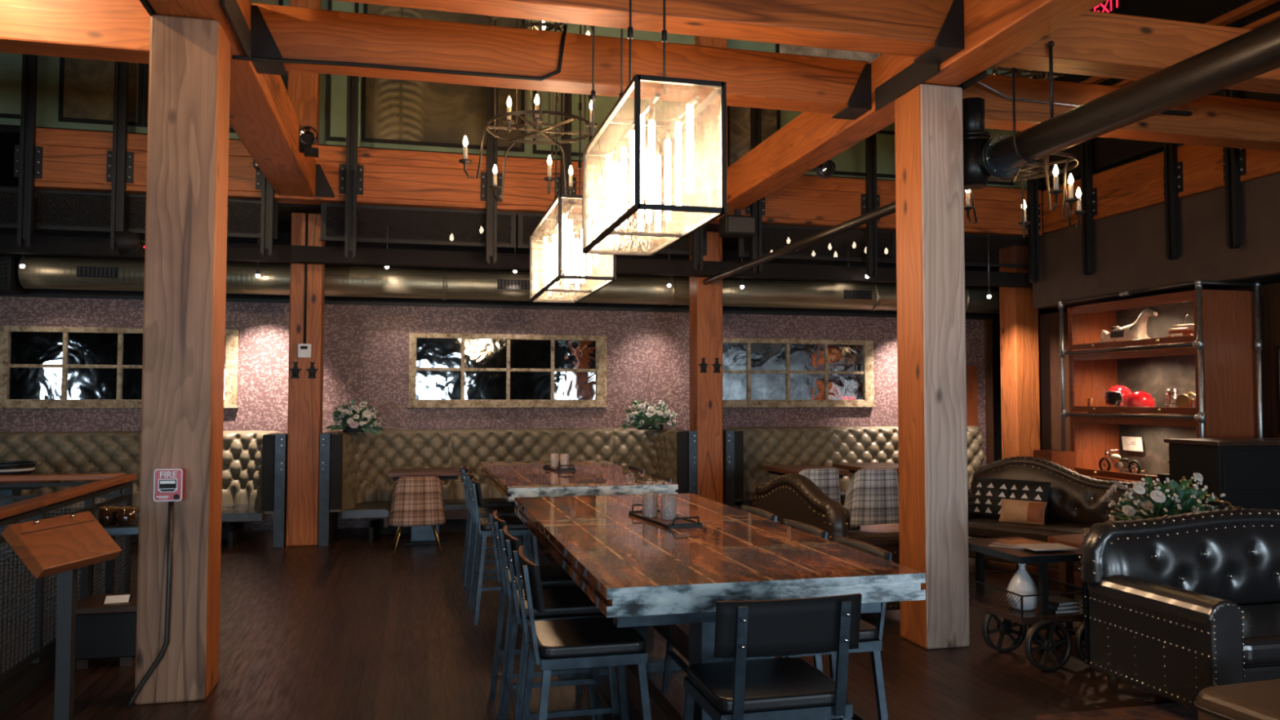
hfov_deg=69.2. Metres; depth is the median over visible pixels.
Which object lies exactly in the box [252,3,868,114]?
timber beam
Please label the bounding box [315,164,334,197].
metal bracket
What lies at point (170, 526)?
conduit
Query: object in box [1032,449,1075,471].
plinth block
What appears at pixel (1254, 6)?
rail
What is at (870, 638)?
bar chair
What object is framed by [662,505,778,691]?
bar chair
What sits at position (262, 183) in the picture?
channel
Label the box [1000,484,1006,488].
print
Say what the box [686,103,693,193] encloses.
bulb socket
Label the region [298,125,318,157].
spotlight
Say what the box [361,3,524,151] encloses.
wall painting
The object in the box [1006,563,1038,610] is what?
vase
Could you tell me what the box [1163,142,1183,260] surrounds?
channel
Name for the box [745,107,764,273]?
channel
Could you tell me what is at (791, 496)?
leather sofa
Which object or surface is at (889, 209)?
pipe
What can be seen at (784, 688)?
bar chair
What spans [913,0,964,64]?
hanger
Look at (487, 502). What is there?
bar chair
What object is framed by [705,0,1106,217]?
timber beam
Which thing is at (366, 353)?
wall
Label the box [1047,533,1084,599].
coffee table
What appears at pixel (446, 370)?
mirror
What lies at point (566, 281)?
bulb
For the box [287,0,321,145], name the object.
timber post
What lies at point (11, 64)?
wall mural
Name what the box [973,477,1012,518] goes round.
throw cushion
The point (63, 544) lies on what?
lectern stand
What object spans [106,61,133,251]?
metal post
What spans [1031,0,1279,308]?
wall
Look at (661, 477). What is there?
bar chair
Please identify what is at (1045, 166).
chandelier
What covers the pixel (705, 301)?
timber post
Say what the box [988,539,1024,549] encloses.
magazine
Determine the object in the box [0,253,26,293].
air duct
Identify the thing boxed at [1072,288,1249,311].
shelf
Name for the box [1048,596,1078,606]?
book
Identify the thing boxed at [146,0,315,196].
timber beam
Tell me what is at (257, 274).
pendant spot
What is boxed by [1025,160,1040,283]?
channel
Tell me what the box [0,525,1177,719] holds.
floor
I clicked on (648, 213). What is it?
tube
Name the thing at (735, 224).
grille
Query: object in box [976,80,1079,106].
conduit
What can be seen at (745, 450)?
banquette
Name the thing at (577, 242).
bulb socket
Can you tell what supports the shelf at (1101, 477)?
attached to the display cabinet at (1228, 317)
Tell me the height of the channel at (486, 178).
2.160 m
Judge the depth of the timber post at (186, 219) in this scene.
4.64 m
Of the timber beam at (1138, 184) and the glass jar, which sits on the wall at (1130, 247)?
the timber beam at (1138, 184)
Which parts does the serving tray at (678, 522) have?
handle, handle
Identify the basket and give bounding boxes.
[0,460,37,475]
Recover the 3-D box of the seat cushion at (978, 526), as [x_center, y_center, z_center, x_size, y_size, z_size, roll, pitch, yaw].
[3.477,1.478,7.968,0.630,0.130,1.310,2,-3,-44]
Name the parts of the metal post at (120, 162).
bolt plate, bolt plate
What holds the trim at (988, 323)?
attached to the wall at (366, 353)
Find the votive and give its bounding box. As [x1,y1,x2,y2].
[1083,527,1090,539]
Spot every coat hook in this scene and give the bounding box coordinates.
[288,361,302,377]
[306,362,318,377]
[697,357,708,372]
[711,358,721,373]
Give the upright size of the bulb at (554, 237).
0.460 m
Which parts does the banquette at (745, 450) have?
panel, seat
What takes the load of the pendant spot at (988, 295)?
hanging from the timber beam at (51, 185)
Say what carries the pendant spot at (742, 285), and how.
hanging from the ceiling at (10, 135)
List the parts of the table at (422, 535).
plate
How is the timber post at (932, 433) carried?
on the floor
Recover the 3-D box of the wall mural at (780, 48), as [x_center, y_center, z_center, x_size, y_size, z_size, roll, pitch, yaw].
[2.171,-3.375,10.581,1.320,0.450,0.028,1,-2,-14]
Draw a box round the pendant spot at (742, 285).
[740,278,744,288]
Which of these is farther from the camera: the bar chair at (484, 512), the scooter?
the scooter
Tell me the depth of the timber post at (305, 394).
9.46 m
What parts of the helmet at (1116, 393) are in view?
edge trim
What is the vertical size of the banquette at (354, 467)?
1.137 m
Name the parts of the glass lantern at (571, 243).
suspension rod, lantern frame, suspension rod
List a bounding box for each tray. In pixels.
[542,461,576,471]
[628,503,702,528]
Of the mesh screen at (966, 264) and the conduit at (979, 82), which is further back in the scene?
the mesh screen at (966, 264)
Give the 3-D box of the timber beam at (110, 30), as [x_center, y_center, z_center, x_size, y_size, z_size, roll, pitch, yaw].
[-4.525,-1.932,4.956,3.910,0.340,0.230,1,-2,-14]
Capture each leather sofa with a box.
[751,473,900,610]
[968,455,1160,572]
[1077,508,1279,710]
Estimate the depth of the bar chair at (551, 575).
4.33 m
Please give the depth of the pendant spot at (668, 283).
10.93 m
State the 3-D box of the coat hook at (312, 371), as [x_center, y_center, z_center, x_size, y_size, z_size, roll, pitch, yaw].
[-3.341,0.104,9.453,0.124,0.165,0.058,1,-2,-14]
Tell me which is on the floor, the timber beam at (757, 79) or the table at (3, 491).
the table at (3, 491)
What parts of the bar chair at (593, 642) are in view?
post, leg, post, backrest, leg, seat, seat frame, leg, leg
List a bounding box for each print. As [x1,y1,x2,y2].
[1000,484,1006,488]
[1034,494,1041,500]
[1035,486,1042,491]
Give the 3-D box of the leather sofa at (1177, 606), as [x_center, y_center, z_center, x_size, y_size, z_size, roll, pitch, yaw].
[3.307,1.236,4.666,1.940,0.895,0.826,1,-2,-14]
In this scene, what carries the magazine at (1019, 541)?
on the magazine at (992, 544)
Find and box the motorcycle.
[1098,448,1146,474]
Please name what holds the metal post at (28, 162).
attached to the timber beam at (60, 163)
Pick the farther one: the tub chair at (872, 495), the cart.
the tub chair at (872, 495)
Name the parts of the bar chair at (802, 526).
backrest, leg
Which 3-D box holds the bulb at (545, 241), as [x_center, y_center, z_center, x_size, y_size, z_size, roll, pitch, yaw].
[-0.787,-0.819,7.732,0.031,0.412,0.030,1,-2,-14]
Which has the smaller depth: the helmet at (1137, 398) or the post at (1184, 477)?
the post at (1184, 477)
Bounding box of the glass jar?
[1114,400,1124,413]
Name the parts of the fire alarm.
pull handle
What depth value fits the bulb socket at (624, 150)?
4.72 m
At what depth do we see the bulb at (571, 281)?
7.52 m
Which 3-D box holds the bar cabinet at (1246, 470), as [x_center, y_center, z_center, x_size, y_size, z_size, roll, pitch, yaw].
[5.262,1.241,7.696,1.650,1.165,0.550,1,-2,-14]
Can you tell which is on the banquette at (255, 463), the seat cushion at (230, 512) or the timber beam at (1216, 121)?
the seat cushion at (230, 512)
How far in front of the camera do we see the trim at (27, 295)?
11.12 m
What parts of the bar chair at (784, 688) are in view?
leg, post, seat, seat frame, backrest, post, leg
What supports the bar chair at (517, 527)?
on the floor
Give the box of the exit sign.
[1093,0,1124,13]
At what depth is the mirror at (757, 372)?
12.07 m
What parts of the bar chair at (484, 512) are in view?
post, leg, backrest, post, leg, seat, leg, leg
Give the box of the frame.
[1057,279,1262,450]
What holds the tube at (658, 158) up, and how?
attached to the glass lantern at (637, 154)
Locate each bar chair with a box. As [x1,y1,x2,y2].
[459,465,517,586]
[463,471,528,604]
[467,477,538,625]
[486,510,595,719]
[496,524,620,719]
[510,545,651,719]
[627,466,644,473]
[652,473,671,482]
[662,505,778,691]
[682,593,862,719]
[779,519,829,719]
[786,535,893,719]
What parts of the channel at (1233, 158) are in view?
bolt plate, bolt plate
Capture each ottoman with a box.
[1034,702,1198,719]
[1194,679,1279,719]
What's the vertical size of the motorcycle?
0.276 m
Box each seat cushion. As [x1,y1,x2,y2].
[21,503,270,521]
[342,498,467,518]
[734,486,971,506]
[968,516,1092,542]
[1239,603,1279,666]
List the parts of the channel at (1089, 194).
bolt plate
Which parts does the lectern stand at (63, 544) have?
post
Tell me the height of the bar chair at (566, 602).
0.937 m
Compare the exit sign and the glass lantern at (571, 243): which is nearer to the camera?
the glass lantern at (571, 243)
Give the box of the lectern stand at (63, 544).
[1,511,121,719]
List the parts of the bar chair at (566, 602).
post, leg, backrest, post, leg, seat, seat frame, leg, leg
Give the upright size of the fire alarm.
0.158 m
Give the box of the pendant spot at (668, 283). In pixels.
[666,237,671,287]
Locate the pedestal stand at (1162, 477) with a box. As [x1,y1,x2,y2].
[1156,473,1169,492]
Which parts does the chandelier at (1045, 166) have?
candle arm, hanging rod, candle arm, candle arm, flame bulb, candle arm, flame bulb, candle arm, flame bulb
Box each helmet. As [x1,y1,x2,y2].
[1104,385,1132,404]
[1124,391,1155,407]
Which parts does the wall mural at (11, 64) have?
frame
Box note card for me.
[1121,436,1142,451]
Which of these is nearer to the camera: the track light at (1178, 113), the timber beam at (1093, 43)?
the timber beam at (1093, 43)
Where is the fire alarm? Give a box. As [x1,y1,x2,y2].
[153,468,184,501]
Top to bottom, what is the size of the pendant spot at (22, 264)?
0.594 m
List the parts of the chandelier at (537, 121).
flame bulb, candle arm, candle arm, flame bulb, candle arm, candle arm, flame bulb, candle arm, flame bulb, hanging rod, candle arm, flame bulb, candle arm, flame bulb, candle arm, candle arm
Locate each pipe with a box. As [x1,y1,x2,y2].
[702,201,895,284]
[962,17,1279,190]
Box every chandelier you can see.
[458,15,621,202]
[964,66,1085,237]
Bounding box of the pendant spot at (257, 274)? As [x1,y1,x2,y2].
[254,222,260,277]
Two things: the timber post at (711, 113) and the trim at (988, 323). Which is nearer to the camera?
the timber post at (711, 113)
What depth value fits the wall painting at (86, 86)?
8.76 m
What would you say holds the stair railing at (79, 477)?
on the floor
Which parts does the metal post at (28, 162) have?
bolt plate, bolt plate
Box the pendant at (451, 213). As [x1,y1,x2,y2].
[449,213,453,240]
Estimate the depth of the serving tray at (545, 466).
7.40 m
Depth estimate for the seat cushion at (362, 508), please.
9.96 m
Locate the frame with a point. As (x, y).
(1201, 417)
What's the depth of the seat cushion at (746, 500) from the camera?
11.28 m
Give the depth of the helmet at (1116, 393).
9.78 m
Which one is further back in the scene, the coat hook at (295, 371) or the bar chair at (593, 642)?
the coat hook at (295, 371)
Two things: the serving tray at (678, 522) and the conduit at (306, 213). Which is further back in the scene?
the conduit at (306, 213)
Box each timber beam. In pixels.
[0,0,150,63]
[34,144,1042,231]
[34,180,1042,236]
[35,127,1041,203]
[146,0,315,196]
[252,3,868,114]
[333,0,953,57]
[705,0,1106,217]
[962,74,1279,151]
[992,10,1279,93]
[1042,144,1279,233]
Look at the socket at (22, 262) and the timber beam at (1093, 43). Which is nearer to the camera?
the timber beam at (1093, 43)
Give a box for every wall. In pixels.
[0,0,1163,189]
[0,221,986,531]
[986,268,1044,449]
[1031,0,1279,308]
[1040,282,1279,450]
[1044,308,1067,314]
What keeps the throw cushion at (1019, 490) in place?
on the leather sofa at (1073, 504)
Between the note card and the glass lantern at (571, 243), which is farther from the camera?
the note card
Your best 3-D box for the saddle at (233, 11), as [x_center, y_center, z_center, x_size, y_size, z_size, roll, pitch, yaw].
[-2.312,-1.798,4.867,0.390,0.150,0.760,1,-2,-14]
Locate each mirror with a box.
[0,325,239,408]
[407,332,608,408]
[722,337,875,407]
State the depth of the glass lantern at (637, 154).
4.44 m
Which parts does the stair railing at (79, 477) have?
handrail, post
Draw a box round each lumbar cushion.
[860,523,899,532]
[998,498,1047,525]
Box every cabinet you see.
[75,592,137,669]
[1067,288,1257,484]
[1164,437,1279,511]
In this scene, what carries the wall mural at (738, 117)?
attached to the wall at (48, 67)
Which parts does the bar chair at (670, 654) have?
leg, backrest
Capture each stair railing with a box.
[0,473,124,618]
[0,474,136,715]
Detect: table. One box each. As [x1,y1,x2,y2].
[0,480,60,564]
[80,516,138,599]
[387,466,462,545]
[480,460,678,565]
[514,493,925,719]
[763,464,848,478]
[832,462,898,530]
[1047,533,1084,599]
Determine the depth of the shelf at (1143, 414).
9.58 m
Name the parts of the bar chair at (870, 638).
leg, seat frame, backrest, seat, leg, post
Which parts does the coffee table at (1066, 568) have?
leg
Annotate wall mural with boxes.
[0,52,22,119]
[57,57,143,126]
[142,63,149,127]
[229,0,282,133]
[325,0,358,142]
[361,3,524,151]
[532,90,591,157]
[727,106,780,167]
[775,43,881,63]
[829,130,1013,185]
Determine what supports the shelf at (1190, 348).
attached to the display cabinet at (1228, 317)
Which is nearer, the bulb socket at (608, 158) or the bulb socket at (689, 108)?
the bulb socket at (689, 108)
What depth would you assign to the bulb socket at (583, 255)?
7.02 m
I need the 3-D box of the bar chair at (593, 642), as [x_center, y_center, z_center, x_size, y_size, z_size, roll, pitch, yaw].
[-0.213,1.173,3.371,0.491,0.937,0.456,1,-2,-14]
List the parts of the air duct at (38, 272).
vent frame, vent frame, vent frame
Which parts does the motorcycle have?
fuel tank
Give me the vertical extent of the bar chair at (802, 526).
0.937 m
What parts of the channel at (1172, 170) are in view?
bolt plate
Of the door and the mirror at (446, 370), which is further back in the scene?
the door
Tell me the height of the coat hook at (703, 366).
0.165 m
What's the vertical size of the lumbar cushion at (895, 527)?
0.228 m
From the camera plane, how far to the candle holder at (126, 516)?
5.48 m
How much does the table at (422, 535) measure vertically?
0.745 m
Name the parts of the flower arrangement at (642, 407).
planter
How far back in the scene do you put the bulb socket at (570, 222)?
6.50 m
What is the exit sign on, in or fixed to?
attached to the wall at (1130, 247)
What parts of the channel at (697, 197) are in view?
bolt plate, bolt plate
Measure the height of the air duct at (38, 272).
0.779 m
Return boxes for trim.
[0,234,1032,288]
[0,293,989,319]
[965,365,977,426]
[984,320,994,464]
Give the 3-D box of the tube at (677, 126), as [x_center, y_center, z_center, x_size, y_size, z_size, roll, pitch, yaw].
[0.183,-0.937,4.409,0.031,0.433,0.030,1,-2,-14]
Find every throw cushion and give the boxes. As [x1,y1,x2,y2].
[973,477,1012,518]
[1008,480,1050,523]
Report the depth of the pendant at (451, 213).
9.48 m
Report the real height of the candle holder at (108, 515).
0.104 m
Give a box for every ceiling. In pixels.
[0,124,1047,269]
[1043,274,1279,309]
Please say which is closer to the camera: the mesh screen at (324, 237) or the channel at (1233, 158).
the channel at (1233, 158)
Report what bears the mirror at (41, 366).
attached to the wall at (366, 353)
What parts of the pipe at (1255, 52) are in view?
hanger rod, hanger rod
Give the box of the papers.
[102,593,132,603]
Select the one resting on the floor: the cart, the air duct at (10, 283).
the cart
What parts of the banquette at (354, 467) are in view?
panel, seat, panel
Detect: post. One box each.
[13,53,43,248]
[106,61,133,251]
[134,14,231,704]
[285,212,325,546]
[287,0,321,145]
[688,231,723,503]
[694,35,727,169]
[894,84,969,648]
[998,244,1040,459]
[1180,475,1187,481]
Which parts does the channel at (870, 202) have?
bolt plate, bolt plate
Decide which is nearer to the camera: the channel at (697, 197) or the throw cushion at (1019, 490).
the throw cushion at (1019, 490)
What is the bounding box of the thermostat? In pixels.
[297,343,311,357]
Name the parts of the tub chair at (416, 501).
leg, leg, leg, leg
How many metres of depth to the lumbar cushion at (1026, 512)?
7.99 m
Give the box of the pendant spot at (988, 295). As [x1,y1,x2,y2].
[986,234,991,298]
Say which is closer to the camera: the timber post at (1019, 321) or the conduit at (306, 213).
the conduit at (306, 213)
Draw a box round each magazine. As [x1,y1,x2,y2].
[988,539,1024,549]
[992,538,1051,547]
[1015,542,1079,551]
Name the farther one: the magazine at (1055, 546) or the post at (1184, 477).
the post at (1184, 477)
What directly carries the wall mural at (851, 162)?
attached to the wall at (48, 67)
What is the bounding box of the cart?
[968,536,1090,671]
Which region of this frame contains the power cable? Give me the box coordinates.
[231,24,567,80]
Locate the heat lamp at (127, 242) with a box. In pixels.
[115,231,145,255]
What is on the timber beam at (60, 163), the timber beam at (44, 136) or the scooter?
the timber beam at (44, 136)
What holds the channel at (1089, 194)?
attached to the timber beam at (1138, 184)
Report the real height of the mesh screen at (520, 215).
0.365 m
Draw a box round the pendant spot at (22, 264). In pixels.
[18,253,25,268]
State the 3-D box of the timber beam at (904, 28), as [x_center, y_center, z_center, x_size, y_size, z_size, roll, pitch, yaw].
[-0.116,-1.947,4.909,3.935,0.305,0.230,1,-2,-14]
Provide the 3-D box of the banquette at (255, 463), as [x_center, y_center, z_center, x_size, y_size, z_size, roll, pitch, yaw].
[-6.323,1.310,9.311,5.345,1.137,1.225,1,-2,-14]
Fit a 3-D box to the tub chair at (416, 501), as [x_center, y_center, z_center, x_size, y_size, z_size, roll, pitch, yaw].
[-2.195,1.507,9.141,0.550,0.743,0.474,1,-2,-17]
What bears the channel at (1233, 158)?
attached to the timber beam at (1138, 184)
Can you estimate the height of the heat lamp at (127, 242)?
0.650 m
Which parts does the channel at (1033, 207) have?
bolt plate, bolt plate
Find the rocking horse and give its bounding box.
[1091,306,1159,349]
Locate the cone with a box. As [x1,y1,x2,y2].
[1087,398,1093,413]
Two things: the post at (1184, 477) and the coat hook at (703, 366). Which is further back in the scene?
the coat hook at (703, 366)
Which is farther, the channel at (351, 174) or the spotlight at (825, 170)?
the channel at (351, 174)
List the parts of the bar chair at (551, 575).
post, leg, backrest, post, leg, seat frame, seat, leg, leg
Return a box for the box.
[1180,413,1198,415]
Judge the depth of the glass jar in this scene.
9.64 m
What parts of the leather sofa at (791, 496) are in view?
backrest, arm, arm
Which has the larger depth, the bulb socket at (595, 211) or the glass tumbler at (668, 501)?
the bulb socket at (595, 211)
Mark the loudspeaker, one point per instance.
(735, 225)
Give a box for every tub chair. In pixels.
[388,475,445,555]
[798,468,840,502]
[842,468,898,530]
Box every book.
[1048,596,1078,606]
[1048,604,1079,610]
[1048,608,1079,614]
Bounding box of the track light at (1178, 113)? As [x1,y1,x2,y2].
[1158,109,1192,116]
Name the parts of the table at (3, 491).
plate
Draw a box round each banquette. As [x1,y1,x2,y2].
[0,431,287,547]
[318,427,697,546]
[722,425,984,507]
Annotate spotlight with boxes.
[253,160,261,171]
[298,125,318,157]
[808,160,835,178]
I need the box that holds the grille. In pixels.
[728,216,755,232]
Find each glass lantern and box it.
[529,22,616,302]
[582,0,726,256]
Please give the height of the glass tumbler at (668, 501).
0.115 m
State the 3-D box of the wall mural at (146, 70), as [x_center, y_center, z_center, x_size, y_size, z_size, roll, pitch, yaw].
[-4.616,-3.000,8.911,0.250,1.550,0.028,1,-2,-14]
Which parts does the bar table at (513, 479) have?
foot rail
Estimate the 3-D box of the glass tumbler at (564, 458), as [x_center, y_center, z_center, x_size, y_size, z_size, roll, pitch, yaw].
[-0.614,0.825,7.563,0.074,0.115,0.074,1,-2,-14]
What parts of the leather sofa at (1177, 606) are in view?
arm, backrest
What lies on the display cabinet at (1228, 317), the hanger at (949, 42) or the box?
the box
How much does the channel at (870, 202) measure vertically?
2.160 m
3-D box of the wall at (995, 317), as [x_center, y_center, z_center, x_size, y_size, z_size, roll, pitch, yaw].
[5.349,0.369,13.676,1.530,3.400,0.150,1,-2,-14]
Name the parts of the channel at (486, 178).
bolt plate, bolt plate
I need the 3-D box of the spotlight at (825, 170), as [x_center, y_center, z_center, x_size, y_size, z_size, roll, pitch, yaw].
[1.543,-1.625,7.924,0.246,0.170,0.168,-1,-3,24]
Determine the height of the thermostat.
0.140 m
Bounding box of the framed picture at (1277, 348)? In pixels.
[1275,346,1279,435]
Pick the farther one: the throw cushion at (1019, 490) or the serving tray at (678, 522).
the throw cushion at (1019, 490)
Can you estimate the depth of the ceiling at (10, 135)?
10.19 m
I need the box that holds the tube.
[648,102,654,211]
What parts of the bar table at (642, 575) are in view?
foot rail, foot rail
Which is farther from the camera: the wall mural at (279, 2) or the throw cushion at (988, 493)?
the wall mural at (279, 2)
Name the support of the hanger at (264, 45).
attached to the timber beam at (263, 115)
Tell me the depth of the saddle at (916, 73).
5.80 m
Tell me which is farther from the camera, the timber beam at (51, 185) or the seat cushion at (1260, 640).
the timber beam at (51, 185)
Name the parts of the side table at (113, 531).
leg, leg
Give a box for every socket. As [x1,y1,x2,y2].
[18,258,25,265]
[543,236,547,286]
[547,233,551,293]
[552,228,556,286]
[562,213,566,270]
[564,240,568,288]
[568,208,572,275]
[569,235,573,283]
[575,228,579,289]
[580,222,585,283]
[586,216,591,275]
[593,208,597,266]
[605,154,611,227]
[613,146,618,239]
[621,136,626,226]
[629,125,634,208]
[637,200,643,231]
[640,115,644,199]
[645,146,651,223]
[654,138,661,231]
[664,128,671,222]
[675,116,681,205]
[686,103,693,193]
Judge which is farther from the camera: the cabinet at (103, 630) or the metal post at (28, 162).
the metal post at (28, 162)
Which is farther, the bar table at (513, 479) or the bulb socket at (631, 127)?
the bar table at (513, 479)
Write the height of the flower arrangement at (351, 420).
0.411 m
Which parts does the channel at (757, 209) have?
bolt plate, bolt plate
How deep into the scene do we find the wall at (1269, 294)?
11.41 m
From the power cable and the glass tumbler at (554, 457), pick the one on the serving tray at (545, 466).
the glass tumbler at (554, 457)
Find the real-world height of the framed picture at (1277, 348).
0.820 m
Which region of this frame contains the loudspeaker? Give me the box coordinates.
[719,208,756,238]
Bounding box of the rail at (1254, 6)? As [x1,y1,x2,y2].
[1080,0,1279,86]
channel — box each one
[255,170,274,256]
[339,75,363,259]
[480,86,502,264]
[554,92,576,266]
[686,103,706,271]
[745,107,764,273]
[861,132,879,277]
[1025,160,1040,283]
[1079,76,1097,275]
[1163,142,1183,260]
[1220,7,1246,248]
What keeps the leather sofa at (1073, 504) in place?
on the floor
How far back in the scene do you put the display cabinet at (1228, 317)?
9.52 m
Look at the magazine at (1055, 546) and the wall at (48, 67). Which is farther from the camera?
the wall at (48, 67)
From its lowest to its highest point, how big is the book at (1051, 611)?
0.021 m
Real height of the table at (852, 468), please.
0.745 m
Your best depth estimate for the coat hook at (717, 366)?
10.50 m
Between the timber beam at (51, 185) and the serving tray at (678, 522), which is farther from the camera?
the timber beam at (51, 185)
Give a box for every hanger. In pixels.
[250,4,287,75]
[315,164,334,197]
[832,63,871,119]
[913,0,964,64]
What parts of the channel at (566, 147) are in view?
bolt plate, bolt plate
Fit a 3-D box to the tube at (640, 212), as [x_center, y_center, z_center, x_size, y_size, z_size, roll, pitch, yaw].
[0.003,-0.907,5.147,0.031,0.433,0.030,1,-2,-14]
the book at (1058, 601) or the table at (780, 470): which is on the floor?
the table at (780, 470)
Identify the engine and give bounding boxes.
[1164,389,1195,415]
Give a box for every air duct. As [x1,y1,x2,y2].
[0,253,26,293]
[17,239,999,313]
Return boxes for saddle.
[139,0,251,59]
[875,62,986,111]
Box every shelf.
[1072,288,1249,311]
[1073,346,1193,355]
[1083,474,1157,484]
[1142,413,1168,414]
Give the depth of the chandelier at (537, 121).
7.46 m
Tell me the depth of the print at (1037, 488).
8.12 m
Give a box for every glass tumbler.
[550,453,559,467]
[560,453,568,468]
[642,492,657,517]
[660,493,676,519]
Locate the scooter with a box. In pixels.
[1164,314,1194,344]
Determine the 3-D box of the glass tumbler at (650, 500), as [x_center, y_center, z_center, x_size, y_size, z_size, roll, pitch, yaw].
[0.048,0.698,4.464,0.074,0.115,0.074,1,-2,-14]
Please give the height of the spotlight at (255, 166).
0.138 m
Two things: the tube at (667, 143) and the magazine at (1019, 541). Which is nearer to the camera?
the tube at (667, 143)
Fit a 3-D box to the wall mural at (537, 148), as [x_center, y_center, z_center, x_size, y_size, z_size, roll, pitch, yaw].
[-0.817,-2.648,9.823,0.630,0.970,0.028,1,-2,-14]
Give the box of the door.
[992,346,1001,461]
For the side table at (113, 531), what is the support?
on the floor
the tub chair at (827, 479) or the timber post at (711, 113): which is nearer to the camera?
the tub chair at (827, 479)
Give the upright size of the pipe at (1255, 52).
0.710 m
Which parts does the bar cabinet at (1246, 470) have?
panel, panel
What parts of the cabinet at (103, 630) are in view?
lid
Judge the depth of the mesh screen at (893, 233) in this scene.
10.33 m
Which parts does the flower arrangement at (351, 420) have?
planter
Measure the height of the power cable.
0.483 m
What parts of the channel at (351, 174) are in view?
bolt plate, bolt plate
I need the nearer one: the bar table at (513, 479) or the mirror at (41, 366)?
the bar table at (513, 479)
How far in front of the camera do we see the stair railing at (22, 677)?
4.90 m
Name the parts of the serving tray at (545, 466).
handle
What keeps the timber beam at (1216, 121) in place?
attached to the timber beam at (994, 30)
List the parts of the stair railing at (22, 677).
post, handrail, post, post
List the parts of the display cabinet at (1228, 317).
panel, panel, raised panel, panel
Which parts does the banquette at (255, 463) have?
seat, panel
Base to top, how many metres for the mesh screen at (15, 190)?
0.365 m
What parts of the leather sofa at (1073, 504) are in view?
arm, nailhead trim, backrest, arm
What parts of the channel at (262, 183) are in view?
bolt plate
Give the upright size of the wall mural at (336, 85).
1.570 m
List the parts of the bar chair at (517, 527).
post, leg, post, backrest, leg, seat, seat frame, leg, leg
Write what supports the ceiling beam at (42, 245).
attached to the wall
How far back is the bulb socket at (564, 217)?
6.74 m
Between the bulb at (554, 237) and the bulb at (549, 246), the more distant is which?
the bulb at (549, 246)
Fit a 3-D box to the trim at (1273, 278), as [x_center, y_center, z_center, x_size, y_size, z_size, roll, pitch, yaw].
[6.840,-0.927,4.291,0.700,0.060,14.220,1,-2,-14]
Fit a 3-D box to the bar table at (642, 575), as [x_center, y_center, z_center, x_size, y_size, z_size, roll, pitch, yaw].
[0.109,1.215,4.231,1.082,0.920,2.660,1,-2,-14]
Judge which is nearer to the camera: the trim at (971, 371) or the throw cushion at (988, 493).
the throw cushion at (988, 493)
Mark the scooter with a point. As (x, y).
(1185, 331)
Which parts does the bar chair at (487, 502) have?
post, leg, backrest, post, leg, seat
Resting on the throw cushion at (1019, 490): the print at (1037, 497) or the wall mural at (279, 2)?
the print at (1037, 497)
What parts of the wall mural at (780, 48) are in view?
frame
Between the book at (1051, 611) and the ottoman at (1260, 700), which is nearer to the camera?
the ottoman at (1260, 700)
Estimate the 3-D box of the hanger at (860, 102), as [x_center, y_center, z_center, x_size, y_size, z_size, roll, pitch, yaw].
[1.457,-1.851,6.394,0.170,0.312,0.252,1,-2,-14]
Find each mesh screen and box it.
[0,187,278,239]
[320,202,515,248]
[517,212,706,255]
[737,224,896,262]
[964,233,1028,268]
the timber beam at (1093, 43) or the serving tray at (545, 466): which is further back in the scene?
the serving tray at (545, 466)
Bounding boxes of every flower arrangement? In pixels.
[325,398,411,434]
[618,365,681,430]
[1098,472,1228,520]
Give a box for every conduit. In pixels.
[126,501,173,707]
[303,212,307,343]
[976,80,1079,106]
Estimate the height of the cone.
0.165 m
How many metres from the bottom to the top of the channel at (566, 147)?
2.160 m
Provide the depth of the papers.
5.26 m
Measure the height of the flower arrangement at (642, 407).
0.786 m

